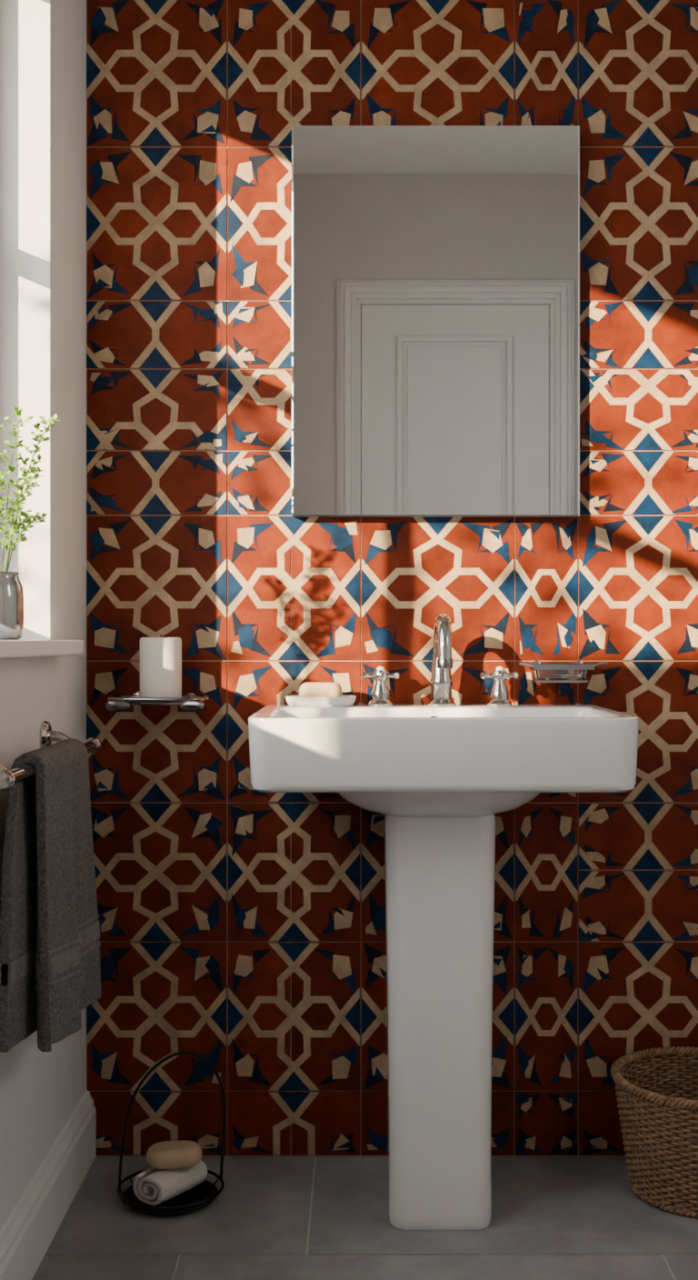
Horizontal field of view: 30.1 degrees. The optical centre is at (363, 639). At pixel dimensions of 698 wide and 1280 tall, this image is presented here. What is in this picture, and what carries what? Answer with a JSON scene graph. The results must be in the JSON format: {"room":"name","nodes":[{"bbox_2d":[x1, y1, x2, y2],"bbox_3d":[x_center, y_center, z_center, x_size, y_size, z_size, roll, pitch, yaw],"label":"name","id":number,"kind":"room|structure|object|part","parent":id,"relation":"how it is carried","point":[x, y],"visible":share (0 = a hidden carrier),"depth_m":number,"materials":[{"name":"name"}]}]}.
{"room":"bathroom","nodes":[
{"label":"bathroom","id":0,"kind":"room"},
{"bbox_2d":[0,0,86,1229],"bbox_3d":[-0.591,-0.410,1.097,0.140,2.860,2.795,0,0,0],"label":"wall","id":1,"kind":"structure","parent":0,"point":[43,43],"depth_m":2.16,"materials":[{"name":"white paint"}]},
{"bbox_2d":[0,640,83,659],"bbox_3d":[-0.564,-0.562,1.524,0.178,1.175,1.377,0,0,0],"label":"window sill","id":2,"kind":"structure","parent":1,"relation":"in","point":[8,648],"depth_m":1.91,"materials":[{"name":"white paint"}]},
{"bbox_2d":[0,571,23,639],"bbox_3d":[-0.545,-0.051,1.945,0.071,0.101,0.071,0,0,0],"label":"vase","id":3,"kind":"object","parent":2,"relation":"on","point":[11,587],"visible":1,"depth_m":1.92,"materials":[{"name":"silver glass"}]},
{"bbox_2d":[0,406,59,571],"bbox_3d":[-0.523,-0.182,1.935,0.126,0.335,0.120,0,0,0],"label":"sprigs","id":4,"kind":"object","parent":3,"relation":"in","point":[20,497],"visible":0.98,"depth_m":1.95,"materials":[{"name":"green plant"}]},
{"bbox_3d":[-0.530,-0.172,1.944,0.031,0.315,0.004,0,0,-8],"label":"stem","id":5,"kind":"part","parent":4,"relation":"part of","materials":[{"name":"green plant"}]},
{"bbox_3d":[-0.519,-0.130,1.942,0.061,0.230,0.015,0,0,0],"label":"stem","id":6,"kind":"part","parent":4,"relation":"part of","materials":[{"name":"green plant"}]},
{"bbox_3d":[-0.521,-0.098,1.961,0.052,0.166,0.003,0,0,-32],"label":"stem","id":7,"kind":"part","parent":4,"relation":"part of","materials":[{"name":"green plant"}]},
{"bbox_3d":[-0.513,-0.170,1.960,0.068,0.310,0.032,0,0,0],"label":"stem","id":8,"kind":"part","parent":4,"relation":"part of","materials":[{"name":"green plant"}]},
{"bbox_2d":[0,1090,96,1279],"bbox_3d":[-0.512,0.908,1.071,0.018,0.124,2.742,0,0,0],"label":"baseboard","id":9,"kind":"structure","parent":1,"relation":"attached to","point":[30,1228],"depth_m":2.09,"materials":[{"name":"white paint"}]},
{"bbox_2d":[0,720,101,790],"bbox_3d":[-0.484,0.163,1.945,0.072,0.063,0.569,0,0,0],"label":"towel rail","id":10,"kind":"object","parent":1,"relation":"attached to","point":[8,778],"visible":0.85,"depth_m":2.09,"materials":[{"name":"silver metal"}]},
{"bbox_2d":[0,738,101,1052],"bbox_3d":[-0.452,0.363,1.905,0.076,0.415,0.331,0,0,0],"label":"hand towel","id":11,"kind":"object","parent":10,"relation":"hanging from","point":[50,969],"visible":0.98,"depth_m":1.83,"materials":[{"name":"grey fabric"}]},
{"bbox_2d":[31,1156,697,1279],"bbox_3d":[0.390,1.000,1.028,2.101,0.060,2.935,0,0,0],"label":"floor","id":12,"kind":"structure","parent":0,"point":[273,1217],"depth_m":2.12,"materials":[{"name":"tile"}]},
{"bbox_2d":[116,1050,226,1216],"bbox_3d":[-0.334,0.841,2.250,0.186,0.258,0.174,0,0,0],"label":"wire caddy","id":13,"kind":"object","parent":12,"relation":"on","point":[198,1197],"visible":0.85,"depth_m":2.23,"materials":[{"name":"black metal"}]},
{"bbox_2d":[133,1160,207,1205],"bbox_3d":[-0.335,0.936,2.254,0.073,0.049,0.116,0,0,36],"label":"rolled towel","id":14,"kind":"object","parent":13,"relation":"in","point":[154,1186],"visible":0.86,"depth_m":2.22,"materials":[{"name":"white fabric"}]},
{"bbox_2d":[146,1140,202,1169],"bbox_3d":[-0.328,0.892,2.254,0.096,0.032,0.064,0,0,0],"label":"soap bar","id":15,"kind":"object","parent":14,"relation":"on","point":[183,1154],"visible":1,"depth_m":2.23,"materials":[{"name":"beige wax"}]},
{"bbox_2d":[122,1180,218,1216],"bbox_3d":[-0.334,0.964,2.250,0.164,0.012,0.152,0,0,0],"label":"tray","id":16,"kind":"object","parent":13,"relation":"on","point":[198,1197],"depth_m":2.22,"materials":[{"name":"black metal"}]},
{"bbox_2d":[248,703,639,1230],"bbox_3d":[0.124,0.545,2.217,0.610,0.850,0.445,0,0,0],"label":"pedestal sink","id":17,"kind":"object","parent":12,"relation":"on","point":[438,777],"visible":1,"depth_m":2.13,"materials":[{"name":"white ceramic"}]},
{"bbox_2d":[285,695,356,706],"bbox_3d":[-0.078,0.111,2.370,0.130,0.018,0.090,0,0,0],"label":"soap dish","id":18,"kind":"object","parent":17,"relation":"on","point":[292,700],"visible":0.98,"depth_m":2.33,"materials":[{"name":"white ceramic"}]},
{"bbox_2d":[299,681,342,697],"bbox_3d":[-0.078,0.095,2.370,0.078,0.036,0.050,0,0,0],"label":"soap bar","id":19,"kind":"object","parent":18,"relation":"in","point":[311,689],"visible":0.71,"depth_m":2.35,"materials":[{"name":"beige wax"}]},
{"bbox_2d":[360,665,399,706],"bbox_3d":[0.031,0.084,2.370,0.056,0.073,0.056,0,0,40],"label":"tap","id":20,"kind":"object","parent":17,"relation":"on","point":[380,693],"visible":1,"depth_m":2.36,"materials":[{"name":"silver metal"}]},
{"bbox_3d":[0.010,0.065,2.367,0.028,0.013,0.014,0,0,0],"label":"handle arm","id":21,"kind":"part","parent":20,"relation":"part of","materials":[{"name":"silver metal"}]},
{"bbox_3d":[0.034,0.065,2.349,0.014,0.013,0.028,0,0,0],"label":"handle arm","id":22,"kind":"part","parent":20,"relation":"part of","materials":[{"name":"silver metal"}]},
{"bbox_3d":[0.052,0.065,2.373,0.028,0.013,0.014,0,0,0],"label":"handle arm","id":23,"kind":"part","parent":20,"relation":"part of","materials":[{"name":"silver metal"}]},
{"bbox_2d":[427,613,455,706],"bbox_3d":[0.142,0.036,2.325,0.052,0.168,0.142,0,0,0],"label":"faucet","id":24,"kind":"object","parent":17,"relation":"on","point":[441,682],"visible":1,"depth_m":2.35,"materials":[{"name":"silver metal"}]},
{"bbox_3d":[0.142,-0.001,2.321,0.031,0.092,0.129,0,0,0],"label":"spout","id":25,"kind":"part","parent":24,"relation":"part of","materials":[{"name":"silver metal"}]},
{"bbox_2d":[248,703,639,817],"bbox_3d":[0.124,0.205,2.217,0.610,0.170,0.445,0,0,0],"label":"basin","id":26,"kind":"object","parent":17,"relation":"in","point":[398,760],"depth_m":2.00,"materials":[{"name":"white ceramic"}]},
{"bbox_2d":[480,665,519,706],"bbox_3d":[0.248,0.084,2.370,0.056,0.073,0.056,0,0,40],"label":"tap","id":27,"kind":"object","parent":17,"relation":"on","point":[499,692],"visible":1,"depth_m":2.36,"materials":[{"name":"silver metal"}]},
{"bbox_3d":[0.227,0.065,2.367,0.028,0.013,0.014,0,0,0],"label":"handle arm","id":28,"kind":"part","parent":27,"relation":"part of","materials":[{"name":"silver metal"}]},
{"bbox_3d":[0.251,0.065,2.349,0.014,0.013,0.028,0,0,0],"label":"handle arm","id":29,"kind":"part","parent":27,"relation":"part of","materials":[{"name":"silver metal"}]},
{"bbox_3d":[0.269,0.065,2.373,0.028,0.013,0.014,0,0,0],"label":"handle arm","id":30,"kind":"part","parent":27,"relation":"part of","materials":[{"name":"silver metal"}]},
{"bbox_2d":[610,1046,697,1218],"bbox_3d":[0.592,0.866,2.293,0.307,0.207,0.307,0,0,21],"label":"wicker basket","id":31,"kind":"object","parent":12,"relation":"on","point":[656,1134],"visible":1,"depth_m":2.22,"materials":[{"name":"brown wicker"}]},
{"bbox_2d":[86,0,697,1156],"bbox_3d":[0.390,-0.410,2.494,2.101,2.860,0.103,0,0,0],"label":"wall","id":32,"kind":"structure","parent":0,"point":[243,927],"depth_m":2.44,"materials":[{"name":"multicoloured tile"}]},
{"bbox_2d":[105,692,210,710],"bbox_3d":[-0.374,0.114,2.384,0.186,0.028,0.118,0,0,0],"label":"shelf","id":33,"kind":"object","parent":32,"relation":"attached to","point":[189,702],"visible":0.99,"depth_m":2.33,"materials":[{"name":"silver metal"}]},
{"bbox_3d":[-0.441,0.117,2.335,0.042,0.021,0.021,0,0,0],"label":"knob","id":34,"kind":"part","parent":33,"relation":"part of","materials":[{"name":"silver metal"}]},
{"bbox_3d":[-0.374,0.107,2.381,0.186,0.010,0.104,0,0,0],"label":"rail","id":35,"kind":"part","parent":33,"relation":"part of","materials":[{"name":"silver metal"}]},
{"bbox_2d":[140,633,181,697],"bbox_3d":[-0.371,0.051,2.381,0.076,0.124,0.076,0,0,0],"label":"pillar candle","id":36,"kind":"object","parent":33,"relation":"on","point":[160,657],"visible":0.77,"depth_m":2.35,"materials":[{"name":"wax"}]},
{"bbox_3d":[-0.307,0.117,2.335,0.042,0.021,0.021,0,0,0],"label":"knob","id":37,"kind":"part","parent":33,"relation":"part of","materials":[{"name":"silver metal"}]},
{"bbox_2d":[291,125,579,517],"bbox_3d":[0.134,-0.593,2.429,0.535,0.726,0.027,0,0,0],"label":"wall mirror","id":38,"kind":"object","parent":32,"relation":"attached to","point":[435,269],"visible":1,"depth_m":2.42,"materials":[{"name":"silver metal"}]},
{"bbox_2d":[519,660,607,682],"bbox_3d":[0.364,0.059,2.404,0.160,0.039,0.076,0,0,0],"label":"soap tray","id":39,"kind":"object","parent":32,"relation":"attached to","point":[577,672],"visible":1,"depth_m":2.38,"materials":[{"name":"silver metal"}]}
]}

